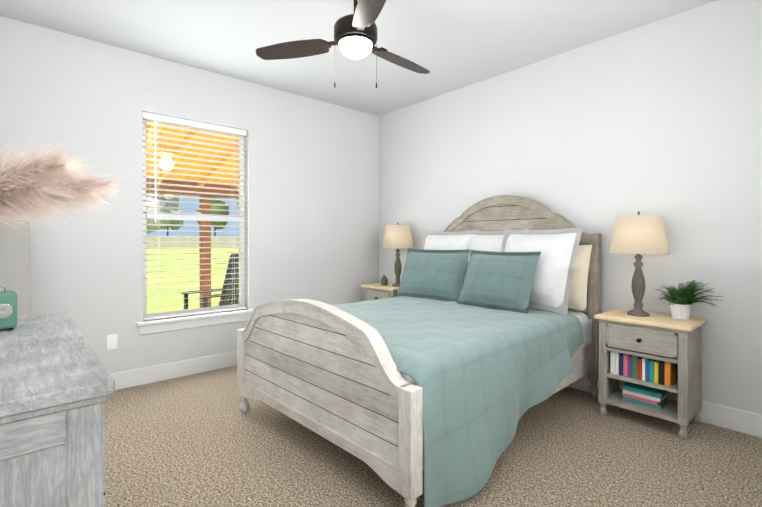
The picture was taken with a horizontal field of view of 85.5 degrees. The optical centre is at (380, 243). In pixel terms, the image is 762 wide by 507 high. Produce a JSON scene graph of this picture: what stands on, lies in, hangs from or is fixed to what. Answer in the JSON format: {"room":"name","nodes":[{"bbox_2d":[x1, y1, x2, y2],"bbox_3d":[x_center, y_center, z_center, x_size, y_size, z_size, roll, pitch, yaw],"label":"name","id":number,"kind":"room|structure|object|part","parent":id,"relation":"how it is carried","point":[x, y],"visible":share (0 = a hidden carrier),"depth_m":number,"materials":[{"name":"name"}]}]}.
{"room":"bedroom","nodes":[
{"label":"bedroom","id":0,"kind":"room"},
{"bbox_2d":[0,16,378,372],"bbox_3d":[-1.518,-0.209,3.917,4.150,2.740,0.150,0,1,-41],"label":"wall","id":1,"kind":"structure","parent":0,"point":[311,166],"depth_m":3.46,"materials":[{"name":"paint"}]},
{"bbox_2d":[107,334,117,349],"bbox_3d":[-2.136,0.777,3.274,0.072,0.116,0.008,0,1,-41],"label":"electrical outlet plate","id":2,"kind":"object","parent":1,"relation":"attached to","point":[112,341],"visible":1,"depth_m":3.27,"materials":[{"name":"white plastic"}]},
{"bbox_2d":[110,351,236,389],"bbox_3d":[-1.465,1.092,3.862,3.780,0.140,0.020,0,1,-41],"label":"baseboard","id":3,"kind":"structure","parent":1,"relation":"attached to","point":[151,374],"depth_m":3.56,"materials":[{"name":"white wood"}]},
{"bbox_2d":[142,120,244,316],"bbox_3d":[-1.696,-0.232,3.786,0.910,1.750,0.080,0,1,-41],"label":"window","id":4,"kind":"structure","parent":1,"relation":"in","point":[241,271],"depth_m":3.79,"materials":[{"name":"clear glass"}]},
{"bbox_2d":[142,112,246,320],"bbox_3d":[-1.663,-0.233,3.749,0.898,1.744,0.073,0,1,-41],"label":"window blinds","id":5,"kind":"object","parent":4,"relation":"attached to","point":[155,118],"visible":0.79,"depth_m":3.71,"materials":[{"name":"white plastic"}]},
{"bbox_2d":[136,309,253,334],"bbox_3d":[-1.647,0.695,3.738,1.010,0.103,0.130,0,1,-41],"label":"window sill","id":6,"kind":"structure","parent":1,"relation":"attached to","point":[171,324],"depth_m":3.66,"materials":[{"name":"white wood"}]},
{"bbox_2d":[0,0,716,115],"bbox_3d":[0.105,-1.612,2.069,4.150,0.100,5.050,0,1,-41],"label":"ceiling","id":7,"kind":"structure","parent":0,"point":[451,45],"depth_m":3.08,"materials":[{"name":"paint"}]},
{"bbox_2d":[256,0,429,87],"bbox_3d":[-0.037,-1.242,2.507,1.045,0.646,1.153,0,1,-41],"label":"ceiling fan","id":8,"kind":"object","parent":7,"relation":"hanging from","point":[355,35],"visible":1,"depth_m":2.41,"materials":[{"name":"brown metal"}]},
{"bbox_2d":[102,366,761,506],"bbox_3d":[0.105,1.228,2.095,4.150,0.100,5.050,0,1,-41],"label":"floor","id":9,"kind":"structure","parent":0,"point":[199,440],"depth_m":2.25,"materials":[{"name":"carpet"}]},
{"bbox_2d":[0,312,114,506],"bbox_3d":[-1.183,0.746,1.225,0.539,0.880,1.204,0,1,-41],"label":"dresser","id":10,"kind":"object","parent":9,"relation":"on","point":[57,384],"visible":1,"depth_m":0.90,"materials":[{"name":"grey wood"}]},
{"bbox_2d":[0,285,17,329],"bbox_3d":[-1.349,0.223,1.428,0.079,0.160,0.130,0,1,43],"label":"radio","id":11,"kind":"object","parent":10,"relation":"on","point":[8,312],"visible":1,"depth_m":1.44,"materials":[{"name":"green plastic"}]},
{"bbox_2d":[0,220,30,315],"bbox_3d":[-2.619,0.504,2.692,0.500,1.333,0.192,0,1,-41],"label":"frame","id":12,"kind":"object","parent":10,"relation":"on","point":[15,260],"visible":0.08,"depth_m":2.83,"materials":[{"name":"white"}]},
{"bbox_2d":[0,134,124,233],"bbox_3d":[-0.936,0.040,0.869,0.623,0.536,0.603,0,1,-41],"label":"pampas grass","id":13,"kind":"object","parent":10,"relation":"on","point":[24,187],"depth_m":0.84,"materials":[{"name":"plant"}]},
{"bbox_2d":[361,283,398,300],"bbox_3d":[0.091,0.812,4.662,0.419,0.686,0.544,0,1,-41],"label":"nightstand","id":14,"kind":"object","parent":9,"relation":"on","point":[375,291],"visible":0.23,"depth_m":4.55,"materials":[{"name":"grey wood"}]},
{"bbox_2d":[381,275,387,285],"bbox_3d":[0.036,0.409,4.663,0.080,0.118,0.080,0,1,-41],"label":"jar","id":15,"kind":"object","parent":14,"relation":"on","point":[384,281],"visible":1,"depth_m":4.63,"materials":[{"name":"glass"}]},
{"bbox_2d":[382,223,413,286],"bbox_3d":[0.188,0.115,4.588,0.356,0.707,0.356,0,1,-41],"label":"lamp","id":16,"kind":"object","parent":14,"relation":"on","point":[397,237],"visible":0.9,"depth_m":4.47,"materials":[{"name":"beige fabric"}]},
{"bbox_2d":[237,195,600,506],"bbox_3d":[0.351,0.376,2.999,2.159,1.615,1.778,0,1,-43],"label":"bed","id":17,"kind":"object","parent":9,"relation":"on","point":[461,354],"visible":0.98,"depth_m":2.36,"materials":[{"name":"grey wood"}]},
{"bbox_2d":[332,296,582,506],"bbox_3d":[0.264,0.843,2.876,1.736,0.716,1.723,0,1,-43],"label":"quilt","id":18,"kind":"object","parent":17,"relation":"on","point":[475,368],"depth_m":2.11,"materials":[{"name":"teal fabric"}]},
{"bbox_3d":[0.351,0.696,3.004,1.996,0.347,1.544,0,1,-43],"label":"mattress","id":19,"kind":"part","parent":17,"relation":"part of","materials":[{"name":"fabric"}]},
{"bbox_2d":[594,309,706,439],"bbox_3d":[1.783,0.829,2.748,0.419,0.686,0.544,0,1,-41],"label":"nightstand","id":20,"kind":"object","parent":9,"relation":"on","point":[663,337],"visible":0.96,"depth_m":2.63,"materials":[{"name":"grey wood"}]},
{"bbox_2d":[609,212,669,316],"bbox_3d":[1.758,0.131,2.812,0.356,0.707,0.356,0,1,-41],"label":"lamp","id":21,"kind":"object","parent":20,"relation":"on","point":[638,234],"visible":1,"depth_m":2.71,"materials":[{"name":"linen"},{"name":"light glass"},{"name":"weathered gray wood"}]},
{"bbox_2d":[610,351,675,385],"bbox_3d":[1.726,0.804,2.721,0.133,0.154,0.344,0,1,-41],"label":"books","id":22,"kind":"object","parent":20,"relation":"in","point":[647,369],"visible":0.75,"depth_m":2.66,"materials":[{"name":"multicoloured paper"}]},
{"bbox_2d":[622,382,667,408],"bbox_3d":[1.778,1.011,2.775,0.172,0.096,0.231,0,1,-41],"label":"books","id":23,"kind":"object","parent":20,"relation":"in","point":[645,395],"visible":0.94,"depth_m":2.72,"materials":[{"name":"teal paper"}]},
{"bbox_2d":[656,280,722,319],"bbox_3d":[1.951,0.355,2.635,0.383,0.262,0.379,0,1,-41],"label":"fern plant","id":24,"kind":"object","parent":20,"relation":"on","point":[680,304],"visible":0.98,"depth_m":2.63,"materials":[{"name":"green plant"}]},
{"bbox_2d":[379,0,761,413],"bbox_3d":[1.603,-0.204,3.407,0.150,2.740,4.750,0,1,-41],"label":"wall","id":25,"kind":"structure","parent":0,"point":[663,117],"depth_m":2.98,"materials":[{"name":"paint"}]},
{"bbox_2d":[568,375,761,437],"bbox_3d":[1.539,1.097,3.362,0.020,0.140,4.750,0,1,-41],"label":"baseboard","id":26,"kind":"structure","parent":25,"relation":"attached to","point":[739,420],"depth_m":2.61,"materials":[{"name":"white wood"}]},
{"label":"outside","id":27,"kind":"structure","parent":0,"visible":0},
{"bbox_2d":[147,248,238,312],"bbox_3d":[-46.447,1.123,57.646,240.000,0.300,139.849,0,1,-41],"label":"ground","id":28,"kind":"structure","parent":27,"point":[222,272],"depth_m":16.55,"materials":[{"name":"green plant"}]},
{"bbox_2d":[146,193,237,235],"bbox_3d":[-60.215,-7.574,78.344,168.806,17.230,21.814,0,1,-41],"label":"trees","id":29,"kind":"object","parent":28,"relation":"on","point":[178,222],"depth_m":87.93,"materials":[{"name":"green plant"}]},
{"bbox_2d":[146,237,238,247],"bbox_3d":[-53.054,-0.145,65.107,180.000,2.300,0.100,0,1,-41],"label":"fence","id":30,"kind":"object","parent":28,"relation":"on","point":[193,239],"depth_m":78.86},
{"bbox_3d":[-2.293,1.358,5.449,15.000,0.180,3.149,0,1,-41],"label":"floor","id":31,"kind":"structure","parent":27,"visible":0},
{"bbox_2d":[146,121,237,307],"bbox_3d":[-2.359,-0.243,5.510,15.000,3.020,3.349,0,1,-41],"label":"porch roof","id":32,"kind":"structure","parent":31,"relation":"on","point":[201,239],"depth_m":6.13,"materials":[{"name":"orange wood"}]},
{"bbox_2d":[181,254,238,309],"bbox_3d":[-2.066,0.697,5.007,0.590,1.130,0.856,0,1,43],"label":"rocking chair","id":33,"kind":"object","parent":31,"relation":"on","point":[224,302],"depth_m":5.26,"materials":[{"name":"black"}]}
]}

